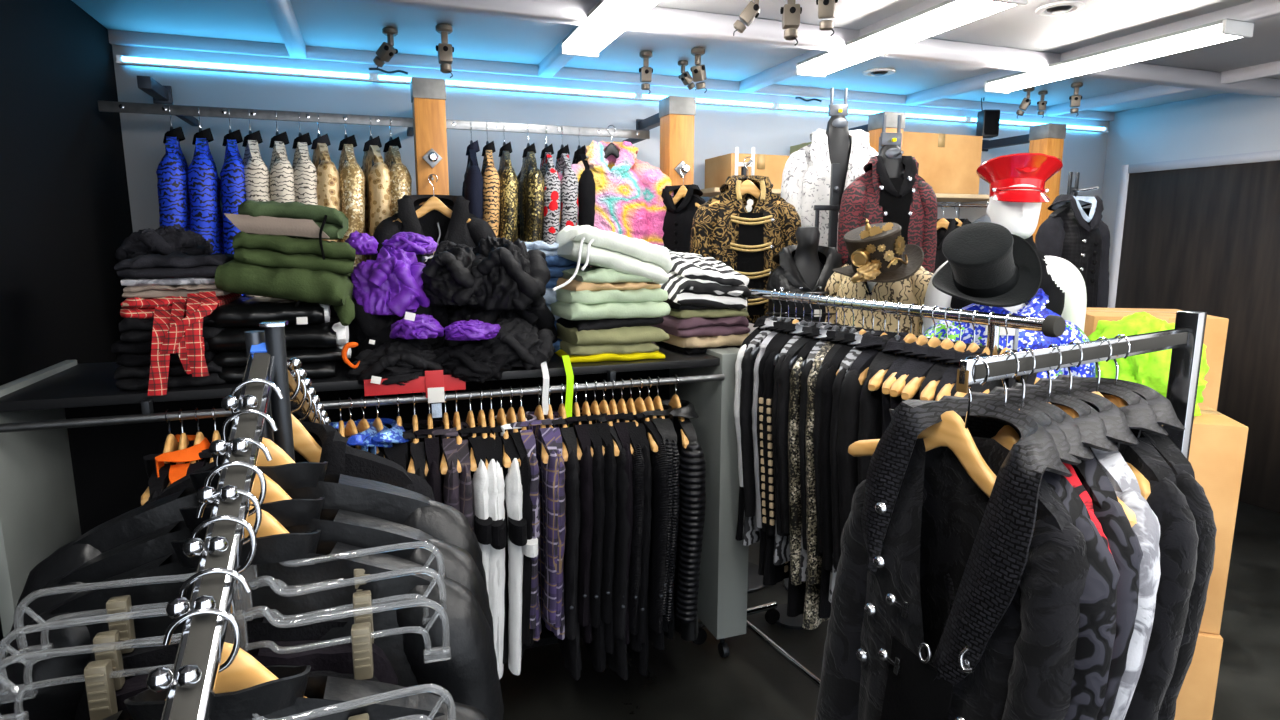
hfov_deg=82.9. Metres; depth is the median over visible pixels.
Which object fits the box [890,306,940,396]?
wooden hanger
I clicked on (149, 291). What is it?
shirt
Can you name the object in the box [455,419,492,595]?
jacket
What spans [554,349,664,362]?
shirt
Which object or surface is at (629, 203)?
coat
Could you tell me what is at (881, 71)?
recessed light
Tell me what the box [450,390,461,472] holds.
wooden hanger
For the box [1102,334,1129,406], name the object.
wooden hanger
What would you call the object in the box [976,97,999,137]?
wall speaker
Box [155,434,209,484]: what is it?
shirt
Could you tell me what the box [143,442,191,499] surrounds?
coat
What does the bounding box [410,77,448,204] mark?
wooden post
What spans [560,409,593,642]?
coat
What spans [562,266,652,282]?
trousers
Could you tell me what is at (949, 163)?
cardboard box
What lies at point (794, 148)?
cardboard box
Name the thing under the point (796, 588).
coat
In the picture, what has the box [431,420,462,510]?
plaid shirt
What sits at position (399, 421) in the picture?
wooden hanger
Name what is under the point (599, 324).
trousers
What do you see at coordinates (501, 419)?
wooden hanger
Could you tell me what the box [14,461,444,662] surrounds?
hanger
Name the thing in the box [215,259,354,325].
folded clothing
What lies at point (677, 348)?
trousers
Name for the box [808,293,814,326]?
hanger
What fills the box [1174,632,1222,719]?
cardboard box
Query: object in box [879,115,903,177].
torso form
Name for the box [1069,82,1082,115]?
spot lamp
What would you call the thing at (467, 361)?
shirt
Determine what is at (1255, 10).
trim
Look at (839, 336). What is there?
shirt
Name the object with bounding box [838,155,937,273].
jacket
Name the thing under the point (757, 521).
coat
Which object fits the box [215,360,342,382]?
trousers
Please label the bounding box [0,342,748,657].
shelf unit
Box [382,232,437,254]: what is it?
blouse
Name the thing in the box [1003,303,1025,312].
bust form
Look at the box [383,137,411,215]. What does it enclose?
jacket
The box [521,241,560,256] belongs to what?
jeans
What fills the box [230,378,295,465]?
wooden hanger
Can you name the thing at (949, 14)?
ceiling light
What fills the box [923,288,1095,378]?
jacket
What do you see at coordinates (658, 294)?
trousers
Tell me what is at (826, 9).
spot lamp
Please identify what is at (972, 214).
wall shelf
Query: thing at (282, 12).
ceiling beam
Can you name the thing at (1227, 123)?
wall
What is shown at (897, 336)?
hanger
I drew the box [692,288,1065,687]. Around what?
clothes rack
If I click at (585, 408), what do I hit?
wooden hanger
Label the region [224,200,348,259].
trousers
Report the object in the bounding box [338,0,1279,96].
ceiling light
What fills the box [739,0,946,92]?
trim
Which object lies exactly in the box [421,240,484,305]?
shirt
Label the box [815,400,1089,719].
coat
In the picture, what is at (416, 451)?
coat
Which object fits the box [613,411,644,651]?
jacket
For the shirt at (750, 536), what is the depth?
2.56 m
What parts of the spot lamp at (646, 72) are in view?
stem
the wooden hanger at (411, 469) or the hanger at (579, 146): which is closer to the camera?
the wooden hanger at (411, 469)
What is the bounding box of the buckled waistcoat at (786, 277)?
[766,245,842,321]
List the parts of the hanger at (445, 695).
frame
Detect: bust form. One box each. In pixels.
[775,226,823,629]
[867,281,876,292]
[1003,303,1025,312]
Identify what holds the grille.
attached to the wall speaker
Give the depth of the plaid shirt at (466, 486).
2.17 m
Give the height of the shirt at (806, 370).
0.824 m
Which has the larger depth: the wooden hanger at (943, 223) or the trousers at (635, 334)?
the wooden hanger at (943, 223)
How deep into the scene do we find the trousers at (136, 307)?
2.05 m
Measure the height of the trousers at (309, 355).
0.051 m
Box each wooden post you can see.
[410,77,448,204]
[636,96,695,185]
[849,111,905,151]
[982,123,1066,242]
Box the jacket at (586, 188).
[572,145,594,266]
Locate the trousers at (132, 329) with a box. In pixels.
[119,316,224,341]
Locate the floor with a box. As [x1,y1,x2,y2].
[499,501,1279,719]
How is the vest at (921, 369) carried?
hanging from the wooden hanger at (908, 392)
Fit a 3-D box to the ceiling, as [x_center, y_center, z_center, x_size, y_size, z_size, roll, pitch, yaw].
[1.486,-1.270,1.730,6.400,0.100,5.700,-3,10,-20]
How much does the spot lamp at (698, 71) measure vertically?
0.202 m
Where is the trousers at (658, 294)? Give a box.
[556,288,667,303]
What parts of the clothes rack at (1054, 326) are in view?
rail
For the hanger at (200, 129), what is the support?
hanging from the wall rail at (186, 113)
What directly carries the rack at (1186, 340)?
on the floor
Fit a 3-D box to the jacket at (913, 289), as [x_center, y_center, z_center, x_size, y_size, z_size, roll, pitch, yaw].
[0.933,-0.194,2.825,0.530,0.513,0.211,8,13,41]
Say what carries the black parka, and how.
hanging from the wooden hanger at (433, 203)
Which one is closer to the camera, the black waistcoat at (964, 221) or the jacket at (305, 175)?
the jacket at (305, 175)
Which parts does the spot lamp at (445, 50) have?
stem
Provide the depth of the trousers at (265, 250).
2.16 m
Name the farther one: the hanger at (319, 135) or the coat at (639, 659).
the hanger at (319, 135)
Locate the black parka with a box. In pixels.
[371,195,495,261]
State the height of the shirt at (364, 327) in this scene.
0.308 m
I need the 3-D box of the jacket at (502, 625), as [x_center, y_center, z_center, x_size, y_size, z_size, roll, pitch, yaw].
[-0.481,0.589,2.423,0.104,0.784,0.537,-3,10,-15]
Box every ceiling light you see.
[562,0,660,56]
[796,0,1026,76]
[984,18,1253,93]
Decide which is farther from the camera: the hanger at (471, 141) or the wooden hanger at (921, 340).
the hanger at (471, 141)
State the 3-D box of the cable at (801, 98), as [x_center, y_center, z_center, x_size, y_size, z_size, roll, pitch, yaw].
[1.024,-1.591,4.426,0.186,0.026,0.035,-3,10,-20]
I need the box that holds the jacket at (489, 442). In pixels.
[467,418,502,657]
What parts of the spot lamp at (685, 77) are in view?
stem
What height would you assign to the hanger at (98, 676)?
0.205 m
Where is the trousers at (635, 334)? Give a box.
[556,323,668,344]
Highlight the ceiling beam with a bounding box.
[265,0,306,58]
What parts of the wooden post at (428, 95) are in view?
bolt plate, knob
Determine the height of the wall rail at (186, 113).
0.042 m
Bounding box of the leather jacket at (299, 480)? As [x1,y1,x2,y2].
[17,461,486,604]
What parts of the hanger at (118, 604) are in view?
frame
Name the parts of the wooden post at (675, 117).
wall plate, arm, bolt plate, knob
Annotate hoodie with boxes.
[553,225,671,290]
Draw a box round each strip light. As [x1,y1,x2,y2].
[116,55,373,81]
[374,74,639,100]
[638,93,777,109]
[776,103,969,122]
[968,117,1108,132]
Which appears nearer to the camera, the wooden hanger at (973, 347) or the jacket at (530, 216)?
the wooden hanger at (973, 347)
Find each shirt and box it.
[114,251,233,277]
[115,225,213,261]
[121,277,214,285]
[122,284,229,297]
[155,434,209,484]
[330,295,448,363]
[346,338,443,385]
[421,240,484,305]
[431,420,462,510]
[432,341,511,382]
[439,422,474,532]
[441,304,557,346]
[470,235,550,310]
[480,318,554,369]
[505,413,540,640]
[525,412,559,634]
[533,411,565,639]
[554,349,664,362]
[660,270,750,309]
[661,184,705,252]
[663,298,732,309]
[669,250,748,285]
[734,316,793,540]
[740,317,800,545]
[772,322,831,564]
[776,323,840,535]
[798,325,854,580]
[813,328,873,555]
[829,331,872,602]
[857,335,918,484]
[970,351,1036,392]
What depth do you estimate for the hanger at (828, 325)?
2.39 m
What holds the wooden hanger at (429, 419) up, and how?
hanging from the shelf unit at (74, 444)
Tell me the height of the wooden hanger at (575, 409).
0.220 m
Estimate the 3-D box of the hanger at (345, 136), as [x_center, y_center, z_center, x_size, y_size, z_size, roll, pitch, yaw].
[-1.357,-0.984,3.316,0.044,0.261,0.344,-5,11,-27]
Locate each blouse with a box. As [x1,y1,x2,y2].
[345,231,378,254]
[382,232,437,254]
[389,314,443,338]
[445,320,500,340]
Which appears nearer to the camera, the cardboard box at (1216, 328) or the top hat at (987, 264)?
the top hat at (987, 264)
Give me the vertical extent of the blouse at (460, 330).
0.063 m
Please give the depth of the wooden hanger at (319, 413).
1.31 m
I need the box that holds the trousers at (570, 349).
[560,340,658,354]
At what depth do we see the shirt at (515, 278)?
2.43 m
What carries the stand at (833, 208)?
on the floor
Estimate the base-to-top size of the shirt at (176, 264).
0.073 m
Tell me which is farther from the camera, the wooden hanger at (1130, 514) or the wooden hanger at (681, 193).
the wooden hanger at (681, 193)
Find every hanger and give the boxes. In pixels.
[0,489,446,703]
[0,515,450,719]
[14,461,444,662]
[141,409,178,505]
[161,106,173,159]
[163,608,455,719]
[165,568,306,699]
[167,408,188,486]
[190,407,204,462]
[192,107,201,159]
[210,406,220,462]
[215,438,288,537]
[222,409,291,502]
[225,109,231,160]
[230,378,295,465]
[247,110,251,160]
[273,112,278,163]
[287,362,321,462]
[291,373,306,413]
[297,113,301,162]
[298,387,311,420]
[306,397,317,422]
[308,403,321,423]
[317,114,320,164]
[338,398,344,436]
[343,116,347,165]
[345,397,360,448]
[351,396,378,452]
[361,117,373,168]
[373,395,384,457]
[389,118,392,165]
[393,174,470,222]
[397,394,401,425]
[407,393,418,473]
[425,403,432,475]
[439,391,449,473]
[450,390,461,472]
[464,124,472,177]
[466,389,476,470]
[476,388,487,468]
[481,387,495,439]
[483,124,488,173]
[496,387,510,467]
[497,124,505,172]
[506,386,520,465]
[516,385,526,429]
[517,125,530,178]
[534,384,547,463]
[543,126,547,174]
[545,384,552,427]
[556,383,567,460]
[559,127,564,175]
[572,382,581,459]
[573,381,593,456]
[575,128,581,175]
[590,380,604,455]
[595,380,619,455]
[604,125,618,158]
[608,380,618,422]
[617,378,632,453]
[626,378,637,426]
[634,377,657,451]
[644,377,656,417]
[653,376,664,418]
[665,375,688,448]
[673,165,699,207]
[709,157,780,205]
[744,289,776,353]
[750,290,783,359]
[773,292,806,364]
[785,291,790,321]
[789,294,822,368]
[792,292,798,323]
[801,295,831,371]
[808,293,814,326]
[812,296,838,366]
[819,297,846,370]
[828,298,855,368]
[836,299,865,374]
[845,300,875,375]
[848,355,996,497]
[858,301,887,384]
[868,303,916,390]
[882,305,927,393]
[889,302,901,351]
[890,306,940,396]
[901,307,953,399]
[920,308,965,399]
[935,310,979,400]
[937,202,948,229]
[954,202,961,226]
[954,311,993,396]
[983,313,1039,393]
[991,350,1019,449]
[1019,348,1035,409]
[1047,344,1061,403]
[1054,341,1136,526]
[1092,337,1150,499]
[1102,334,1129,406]
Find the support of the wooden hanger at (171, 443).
hanging from the shelf unit at (74, 444)
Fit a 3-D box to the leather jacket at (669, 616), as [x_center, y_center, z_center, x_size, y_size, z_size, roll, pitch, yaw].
[0.064,0.552,2.617,0.104,0.789,0.449,-3,10,-16]
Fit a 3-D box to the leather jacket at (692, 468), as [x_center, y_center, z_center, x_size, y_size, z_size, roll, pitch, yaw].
[0.138,0.552,2.645,0.139,0.816,0.466,-3,10,-17]
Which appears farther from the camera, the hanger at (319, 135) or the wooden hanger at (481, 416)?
the hanger at (319, 135)
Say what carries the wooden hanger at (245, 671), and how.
hanging from the rack at (192, 682)
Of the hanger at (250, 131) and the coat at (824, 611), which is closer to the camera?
the coat at (824, 611)
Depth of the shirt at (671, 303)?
2.71 m
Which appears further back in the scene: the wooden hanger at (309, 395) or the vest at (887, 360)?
the vest at (887, 360)
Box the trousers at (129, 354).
[111,340,217,366]
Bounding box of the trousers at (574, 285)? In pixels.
[556,277,660,290]
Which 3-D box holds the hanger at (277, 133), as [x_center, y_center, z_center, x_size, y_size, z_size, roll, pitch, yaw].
[-1.623,-0.968,3.220,0.044,0.261,0.344,-5,11,-29]
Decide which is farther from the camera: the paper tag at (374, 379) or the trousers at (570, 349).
the trousers at (570, 349)
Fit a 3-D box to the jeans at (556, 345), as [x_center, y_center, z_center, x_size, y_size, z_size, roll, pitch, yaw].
[-0.368,-0.113,2.857,0.250,0.139,0.332,-3,10,-20]
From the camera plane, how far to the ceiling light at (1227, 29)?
3.27 m
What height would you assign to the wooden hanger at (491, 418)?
0.220 m
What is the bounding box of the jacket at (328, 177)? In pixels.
[311,133,340,241]
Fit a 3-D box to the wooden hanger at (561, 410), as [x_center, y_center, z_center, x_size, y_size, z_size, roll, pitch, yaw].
[-0.274,0.185,2.434,0.044,0.220,0.344,-3,10,-16]
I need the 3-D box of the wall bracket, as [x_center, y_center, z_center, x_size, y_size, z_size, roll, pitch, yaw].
[-2.120,-1.182,3.161,0.075,0.080,0.292,-3,10,-20]
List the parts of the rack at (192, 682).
slant arm, post, post, slant arm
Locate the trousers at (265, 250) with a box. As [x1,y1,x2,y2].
[233,231,355,273]
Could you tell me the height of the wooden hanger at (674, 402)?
0.220 m
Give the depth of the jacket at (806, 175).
3.24 m
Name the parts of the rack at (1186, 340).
arm, post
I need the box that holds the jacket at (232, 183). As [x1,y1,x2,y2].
[220,129,245,296]
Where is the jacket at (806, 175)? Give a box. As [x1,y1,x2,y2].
[781,129,877,250]
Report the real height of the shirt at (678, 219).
0.612 m
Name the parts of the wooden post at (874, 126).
arm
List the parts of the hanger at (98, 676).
frame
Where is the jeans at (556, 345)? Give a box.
[553,321,561,351]
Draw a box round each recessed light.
[863,68,895,76]
[1035,1,1084,15]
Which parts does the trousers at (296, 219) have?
cord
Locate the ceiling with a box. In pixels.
[72,0,1279,111]
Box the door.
[1115,160,1279,512]
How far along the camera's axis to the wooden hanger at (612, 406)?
2.47 m
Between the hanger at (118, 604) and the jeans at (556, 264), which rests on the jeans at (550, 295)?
the jeans at (556, 264)
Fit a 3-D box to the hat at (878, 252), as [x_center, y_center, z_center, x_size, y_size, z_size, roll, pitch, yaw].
[0.843,-0.391,2.591,0.294,0.221,0.326,-2,10,-13]
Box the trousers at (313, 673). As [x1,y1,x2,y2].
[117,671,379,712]
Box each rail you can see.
[98,101,649,143]
[937,199,988,207]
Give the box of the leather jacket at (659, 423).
[641,409,673,631]
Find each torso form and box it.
[826,88,851,211]
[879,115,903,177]
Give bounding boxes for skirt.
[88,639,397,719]
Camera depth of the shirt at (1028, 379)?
1.75 m
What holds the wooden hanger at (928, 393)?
hanging from the clothes rack at (1054, 326)
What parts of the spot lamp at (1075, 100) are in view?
stem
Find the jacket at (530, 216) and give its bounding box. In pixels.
[517,143,543,241]
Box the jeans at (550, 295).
[543,288,560,320]
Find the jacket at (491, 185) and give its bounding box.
[481,141,500,237]
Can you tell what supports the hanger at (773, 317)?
hanging from the clothes rack at (1054, 326)
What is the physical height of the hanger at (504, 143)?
0.261 m
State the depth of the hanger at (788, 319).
2.60 m
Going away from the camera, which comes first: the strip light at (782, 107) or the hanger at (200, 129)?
the hanger at (200, 129)
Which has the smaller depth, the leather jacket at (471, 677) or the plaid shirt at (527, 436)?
the leather jacket at (471, 677)
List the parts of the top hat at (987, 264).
crown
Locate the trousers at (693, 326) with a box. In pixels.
[651,315,749,337]
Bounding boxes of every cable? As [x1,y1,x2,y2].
[369,68,407,74]
[795,97,821,101]
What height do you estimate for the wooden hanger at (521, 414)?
0.220 m
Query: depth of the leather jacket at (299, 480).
0.94 m
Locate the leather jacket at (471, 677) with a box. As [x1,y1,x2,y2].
[0,530,503,719]
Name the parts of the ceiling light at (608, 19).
plate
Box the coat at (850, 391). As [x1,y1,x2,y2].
[836,331,908,534]
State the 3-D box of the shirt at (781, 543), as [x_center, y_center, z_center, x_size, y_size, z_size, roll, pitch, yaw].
[0.582,0.278,2.567,0.123,0.824,0.457,8,13,41]
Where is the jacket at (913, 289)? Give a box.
[824,254,932,335]
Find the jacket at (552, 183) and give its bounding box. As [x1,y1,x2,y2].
[540,144,560,243]
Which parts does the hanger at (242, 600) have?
frame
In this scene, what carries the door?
in the wall at (1227, 123)
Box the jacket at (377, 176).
[362,136,390,259]
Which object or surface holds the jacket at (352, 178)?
hanging from the wall rail at (186, 113)
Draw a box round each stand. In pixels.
[735,147,765,592]
[784,163,839,590]
[878,137,903,156]
[1066,172,1098,203]
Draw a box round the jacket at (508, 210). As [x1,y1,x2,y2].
[498,141,518,241]
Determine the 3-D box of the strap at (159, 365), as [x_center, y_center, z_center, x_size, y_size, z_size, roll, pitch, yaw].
[-1.349,-0.025,2.043,0.076,0.244,0.082,-3,10,-20]
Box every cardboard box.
[705,153,789,188]
[790,142,811,154]
[902,131,982,193]
[1084,307,1228,410]
[1162,403,1247,633]
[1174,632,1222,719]
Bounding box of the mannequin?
[921,153,1086,334]
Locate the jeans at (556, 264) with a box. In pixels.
[546,255,586,288]
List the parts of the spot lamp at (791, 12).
stem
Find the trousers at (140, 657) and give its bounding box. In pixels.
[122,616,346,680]
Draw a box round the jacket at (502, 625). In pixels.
[475,418,507,678]
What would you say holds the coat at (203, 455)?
hanging from the wooden hanger at (216, 436)
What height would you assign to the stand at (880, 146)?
2.065 m
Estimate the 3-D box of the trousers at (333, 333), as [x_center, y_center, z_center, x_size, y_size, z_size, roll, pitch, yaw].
[-1.147,-0.092,2.340,0.398,0.082,0.407,-3,10,-17]
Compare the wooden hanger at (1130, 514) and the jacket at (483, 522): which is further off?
the jacket at (483, 522)
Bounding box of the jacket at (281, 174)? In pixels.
[269,131,294,202]
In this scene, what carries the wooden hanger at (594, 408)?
hanging from the shelf unit at (74, 444)
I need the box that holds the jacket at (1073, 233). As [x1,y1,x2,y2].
[1035,194,1109,307]
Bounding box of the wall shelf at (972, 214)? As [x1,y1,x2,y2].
[700,187,989,222]
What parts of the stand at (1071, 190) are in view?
arm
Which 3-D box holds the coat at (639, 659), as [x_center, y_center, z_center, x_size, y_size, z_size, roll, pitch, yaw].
[-0.030,0.619,2.594,0.104,0.900,0.447,-3,10,-16]
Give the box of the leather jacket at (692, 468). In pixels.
[661,399,705,640]
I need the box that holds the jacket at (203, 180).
[187,128,223,253]
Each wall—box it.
[0,0,132,657]
[112,45,1108,333]
[1101,93,1279,271]
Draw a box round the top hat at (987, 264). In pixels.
[932,222,1041,306]
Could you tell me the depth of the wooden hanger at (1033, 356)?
1.15 m
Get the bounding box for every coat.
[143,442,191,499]
[144,421,434,504]
[175,440,211,474]
[196,440,212,464]
[329,421,377,452]
[344,422,392,456]
[357,418,410,461]
[384,423,412,470]
[402,423,427,480]
[414,420,443,502]
[552,410,581,679]
[558,140,673,246]
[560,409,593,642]
[575,408,605,671]
[579,407,616,653]
[597,412,630,679]
[603,411,632,643]
[621,415,651,675]
[690,175,800,323]
[752,318,806,530]
[757,319,814,574]
[759,320,822,585]
[787,324,847,616]
[803,326,864,629]
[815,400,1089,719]
[818,329,883,618]
[836,331,908,534]
[939,395,1119,719]
[964,391,1111,553]
[988,387,1142,719]
[1011,383,1160,719]
[1034,378,1198,719]
[1055,374,1216,719]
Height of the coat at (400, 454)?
0.825 m
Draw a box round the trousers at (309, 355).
[211,345,351,366]
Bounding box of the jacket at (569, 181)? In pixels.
[555,144,578,230]
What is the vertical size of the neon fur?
0.297 m
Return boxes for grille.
[984,111,999,134]
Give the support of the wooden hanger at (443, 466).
hanging from the shelf unit at (74, 444)
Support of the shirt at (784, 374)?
hanging from the hanger at (793, 360)
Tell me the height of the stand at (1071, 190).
1.945 m
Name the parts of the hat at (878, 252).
crown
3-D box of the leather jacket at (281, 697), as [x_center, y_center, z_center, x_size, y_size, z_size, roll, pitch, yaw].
[-0.417,0.645,0.785,0.576,0.705,0.142,-3,10,-17]
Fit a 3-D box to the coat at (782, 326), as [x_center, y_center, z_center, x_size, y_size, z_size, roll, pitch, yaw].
[0.544,0.302,2.649,0.123,0.900,0.459,8,13,41]
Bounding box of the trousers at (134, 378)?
[114,361,225,390]
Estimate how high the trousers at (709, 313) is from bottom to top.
0.047 m
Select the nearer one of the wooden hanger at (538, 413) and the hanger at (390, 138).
the wooden hanger at (538, 413)
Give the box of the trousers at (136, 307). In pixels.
[120,293,241,318]
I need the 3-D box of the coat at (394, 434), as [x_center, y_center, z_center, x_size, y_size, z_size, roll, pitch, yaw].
[-0.793,0.558,2.309,0.142,0.742,0.438,-7,12,-36]
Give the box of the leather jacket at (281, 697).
[103,665,488,719]
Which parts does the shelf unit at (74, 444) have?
panel, rail, panel, price card strip, shelf, panel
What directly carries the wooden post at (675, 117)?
on the floor
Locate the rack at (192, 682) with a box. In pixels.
[146,320,330,719]
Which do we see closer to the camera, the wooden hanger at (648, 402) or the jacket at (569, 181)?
the wooden hanger at (648, 402)
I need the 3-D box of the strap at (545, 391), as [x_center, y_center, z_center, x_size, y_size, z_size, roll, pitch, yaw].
[-0.318,0.087,2.404,0.026,0.182,0.049,-3,10,-20]
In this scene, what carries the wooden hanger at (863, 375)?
hanging from the clothes rack at (1054, 326)
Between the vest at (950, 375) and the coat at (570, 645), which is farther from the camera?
the coat at (570, 645)
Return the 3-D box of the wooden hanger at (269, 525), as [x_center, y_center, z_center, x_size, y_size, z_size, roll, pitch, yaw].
[-0.465,0.207,0.871,0.396,0.241,0.044,-2,10,-9]
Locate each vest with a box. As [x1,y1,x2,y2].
[870,336,930,438]
[882,339,944,434]
[890,340,957,419]
[902,343,970,401]
[919,344,985,399]
[934,346,1000,399]
[950,348,1018,395]
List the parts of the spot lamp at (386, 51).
stem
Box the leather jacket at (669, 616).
[649,404,679,639]
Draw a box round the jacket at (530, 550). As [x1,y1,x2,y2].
[494,415,537,645]
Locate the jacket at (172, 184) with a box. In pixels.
[156,127,190,230]
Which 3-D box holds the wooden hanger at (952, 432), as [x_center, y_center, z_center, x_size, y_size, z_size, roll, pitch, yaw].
[0.460,0.103,1.112,0.044,0.234,0.344,-5,11,-28]
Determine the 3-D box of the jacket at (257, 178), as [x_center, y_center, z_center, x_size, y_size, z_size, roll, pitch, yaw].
[-1.723,-0.640,3.236,0.140,0.749,0.465,-6,11,-31]
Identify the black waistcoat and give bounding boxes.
[934,219,959,272]
[937,219,970,245]
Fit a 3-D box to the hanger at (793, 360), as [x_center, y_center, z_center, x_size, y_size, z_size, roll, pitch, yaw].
[0.615,-0.107,2.450,0.400,0.230,0.036,-9,13,-44]
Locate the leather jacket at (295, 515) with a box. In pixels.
[10,497,494,647]
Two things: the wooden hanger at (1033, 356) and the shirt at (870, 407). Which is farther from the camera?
the shirt at (870, 407)
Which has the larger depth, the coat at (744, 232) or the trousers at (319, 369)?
the coat at (744, 232)
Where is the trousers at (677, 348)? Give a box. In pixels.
[655,341,740,353]
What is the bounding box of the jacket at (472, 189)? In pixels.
[462,140,483,218]
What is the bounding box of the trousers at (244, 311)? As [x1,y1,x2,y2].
[207,297,329,327]
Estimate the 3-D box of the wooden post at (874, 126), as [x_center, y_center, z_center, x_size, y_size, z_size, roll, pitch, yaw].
[1.315,-0.260,4.477,0.143,2.350,0.584,-3,10,-20]
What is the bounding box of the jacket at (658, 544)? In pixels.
[634,413,668,649]
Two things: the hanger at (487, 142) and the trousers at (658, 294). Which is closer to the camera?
the trousers at (658, 294)
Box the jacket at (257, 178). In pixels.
[242,130,270,297]
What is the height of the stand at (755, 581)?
2.060 m
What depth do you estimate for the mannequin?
2.38 m
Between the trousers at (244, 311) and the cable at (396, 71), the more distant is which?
the cable at (396, 71)
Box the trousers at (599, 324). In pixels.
[556,317,663,331]
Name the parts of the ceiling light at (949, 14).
plate, plate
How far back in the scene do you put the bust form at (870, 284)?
2.76 m
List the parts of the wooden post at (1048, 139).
arm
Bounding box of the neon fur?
[1088,312,1208,415]
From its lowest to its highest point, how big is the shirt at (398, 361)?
0.148 m
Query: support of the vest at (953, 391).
hanging from the wooden hanger at (959, 394)
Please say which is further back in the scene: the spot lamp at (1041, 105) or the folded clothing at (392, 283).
the spot lamp at (1041, 105)
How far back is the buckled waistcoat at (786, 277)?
2.90 m
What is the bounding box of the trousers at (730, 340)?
[662,333,748,347]
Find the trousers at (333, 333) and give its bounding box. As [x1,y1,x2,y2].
[204,317,348,351]
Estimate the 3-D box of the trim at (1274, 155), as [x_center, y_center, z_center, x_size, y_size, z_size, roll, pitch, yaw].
[4.022,-0.092,3.983,0.045,2.180,3.100,-3,10,-20]
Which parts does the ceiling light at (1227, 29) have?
plate, plate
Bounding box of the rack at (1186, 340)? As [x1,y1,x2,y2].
[956,310,1206,458]
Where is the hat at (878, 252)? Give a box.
[833,219,923,283]
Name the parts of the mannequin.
tank, peaked cap, crown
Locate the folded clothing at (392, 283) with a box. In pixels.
[351,247,429,316]
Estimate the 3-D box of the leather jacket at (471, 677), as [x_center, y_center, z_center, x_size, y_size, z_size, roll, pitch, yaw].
[-0.465,0.535,0.928,0.578,0.705,0.141,-2,10,-9]
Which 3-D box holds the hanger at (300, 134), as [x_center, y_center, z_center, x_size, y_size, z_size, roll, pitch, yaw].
[-1.536,-0.974,3.251,0.044,0.261,0.344,-5,11,-28]
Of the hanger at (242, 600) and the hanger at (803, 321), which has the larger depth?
the hanger at (803, 321)
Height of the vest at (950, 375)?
0.648 m
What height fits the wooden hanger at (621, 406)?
0.220 m
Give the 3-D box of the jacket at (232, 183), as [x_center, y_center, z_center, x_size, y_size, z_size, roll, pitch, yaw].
[-1.797,-0.636,3.208,0.140,0.749,0.464,-5,11,-29]
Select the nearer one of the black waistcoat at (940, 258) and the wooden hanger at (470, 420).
the wooden hanger at (470, 420)
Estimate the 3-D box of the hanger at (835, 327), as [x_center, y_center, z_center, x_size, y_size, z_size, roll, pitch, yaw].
[0.651,-0.095,2.379,0.036,0.230,0.400,8,12,38]
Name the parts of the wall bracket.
wall plate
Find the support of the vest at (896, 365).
hanging from the wooden hanger at (921, 340)
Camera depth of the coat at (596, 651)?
2.35 m
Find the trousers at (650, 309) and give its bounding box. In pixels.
[549,300,670,319]
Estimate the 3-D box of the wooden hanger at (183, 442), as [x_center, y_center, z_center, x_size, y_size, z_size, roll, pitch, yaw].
[-1.311,0.247,2.059,0.044,0.220,0.344,-4,10,-23]
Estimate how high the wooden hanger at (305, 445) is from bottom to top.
0.241 m
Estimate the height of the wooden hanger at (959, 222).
0.230 m
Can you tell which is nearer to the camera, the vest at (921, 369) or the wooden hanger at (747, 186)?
the vest at (921, 369)
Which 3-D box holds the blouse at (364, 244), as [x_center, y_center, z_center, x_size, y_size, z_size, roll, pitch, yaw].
[-0.970,-0.409,2.529,0.110,0.085,0.173,-3,10,-20]
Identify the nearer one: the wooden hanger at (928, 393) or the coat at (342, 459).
the coat at (342, 459)
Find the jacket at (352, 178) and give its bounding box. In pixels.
[338,135,367,268]
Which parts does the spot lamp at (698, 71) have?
stem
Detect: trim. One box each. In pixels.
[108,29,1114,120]
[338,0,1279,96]
[538,0,600,77]
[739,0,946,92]
[905,0,1279,105]
[1045,61,1279,115]
[1108,150,1279,307]
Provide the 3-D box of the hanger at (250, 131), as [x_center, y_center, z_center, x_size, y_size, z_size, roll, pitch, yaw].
[-1.723,-0.962,3.183,0.044,0.261,0.344,-6,11,-31]
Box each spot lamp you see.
[373,27,397,67]
[435,24,453,77]
[639,51,652,93]
[678,60,695,89]
[690,47,706,92]
[733,0,759,35]
[780,0,801,45]
[816,0,837,36]
[1016,86,1034,118]
[1037,91,1047,117]
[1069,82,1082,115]
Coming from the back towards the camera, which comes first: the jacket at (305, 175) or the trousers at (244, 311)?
the jacket at (305, 175)
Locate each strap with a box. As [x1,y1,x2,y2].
[148,306,171,395]
[159,291,217,353]
[170,299,204,373]
[185,293,208,376]
[541,361,548,414]
[562,355,573,426]
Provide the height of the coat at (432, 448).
0.749 m
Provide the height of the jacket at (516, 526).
0.781 m
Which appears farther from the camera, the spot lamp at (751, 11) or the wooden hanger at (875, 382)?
the spot lamp at (751, 11)
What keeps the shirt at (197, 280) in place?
on the shirt at (149, 291)
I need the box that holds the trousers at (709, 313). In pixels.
[669,308,748,318]
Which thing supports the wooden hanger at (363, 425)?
hanging from the shelf unit at (74, 444)
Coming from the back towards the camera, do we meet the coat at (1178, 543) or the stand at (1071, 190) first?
the stand at (1071, 190)
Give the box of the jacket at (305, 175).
[292,132,317,204]
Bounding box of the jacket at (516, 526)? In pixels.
[487,418,526,674]
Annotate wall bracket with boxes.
[137,76,172,104]
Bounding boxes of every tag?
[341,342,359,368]
[370,376,381,383]
[404,312,415,320]
[422,256,432,262]
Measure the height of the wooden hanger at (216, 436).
0.220 m
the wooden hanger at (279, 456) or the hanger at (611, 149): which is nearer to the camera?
the wooden hanger at (279, 456)

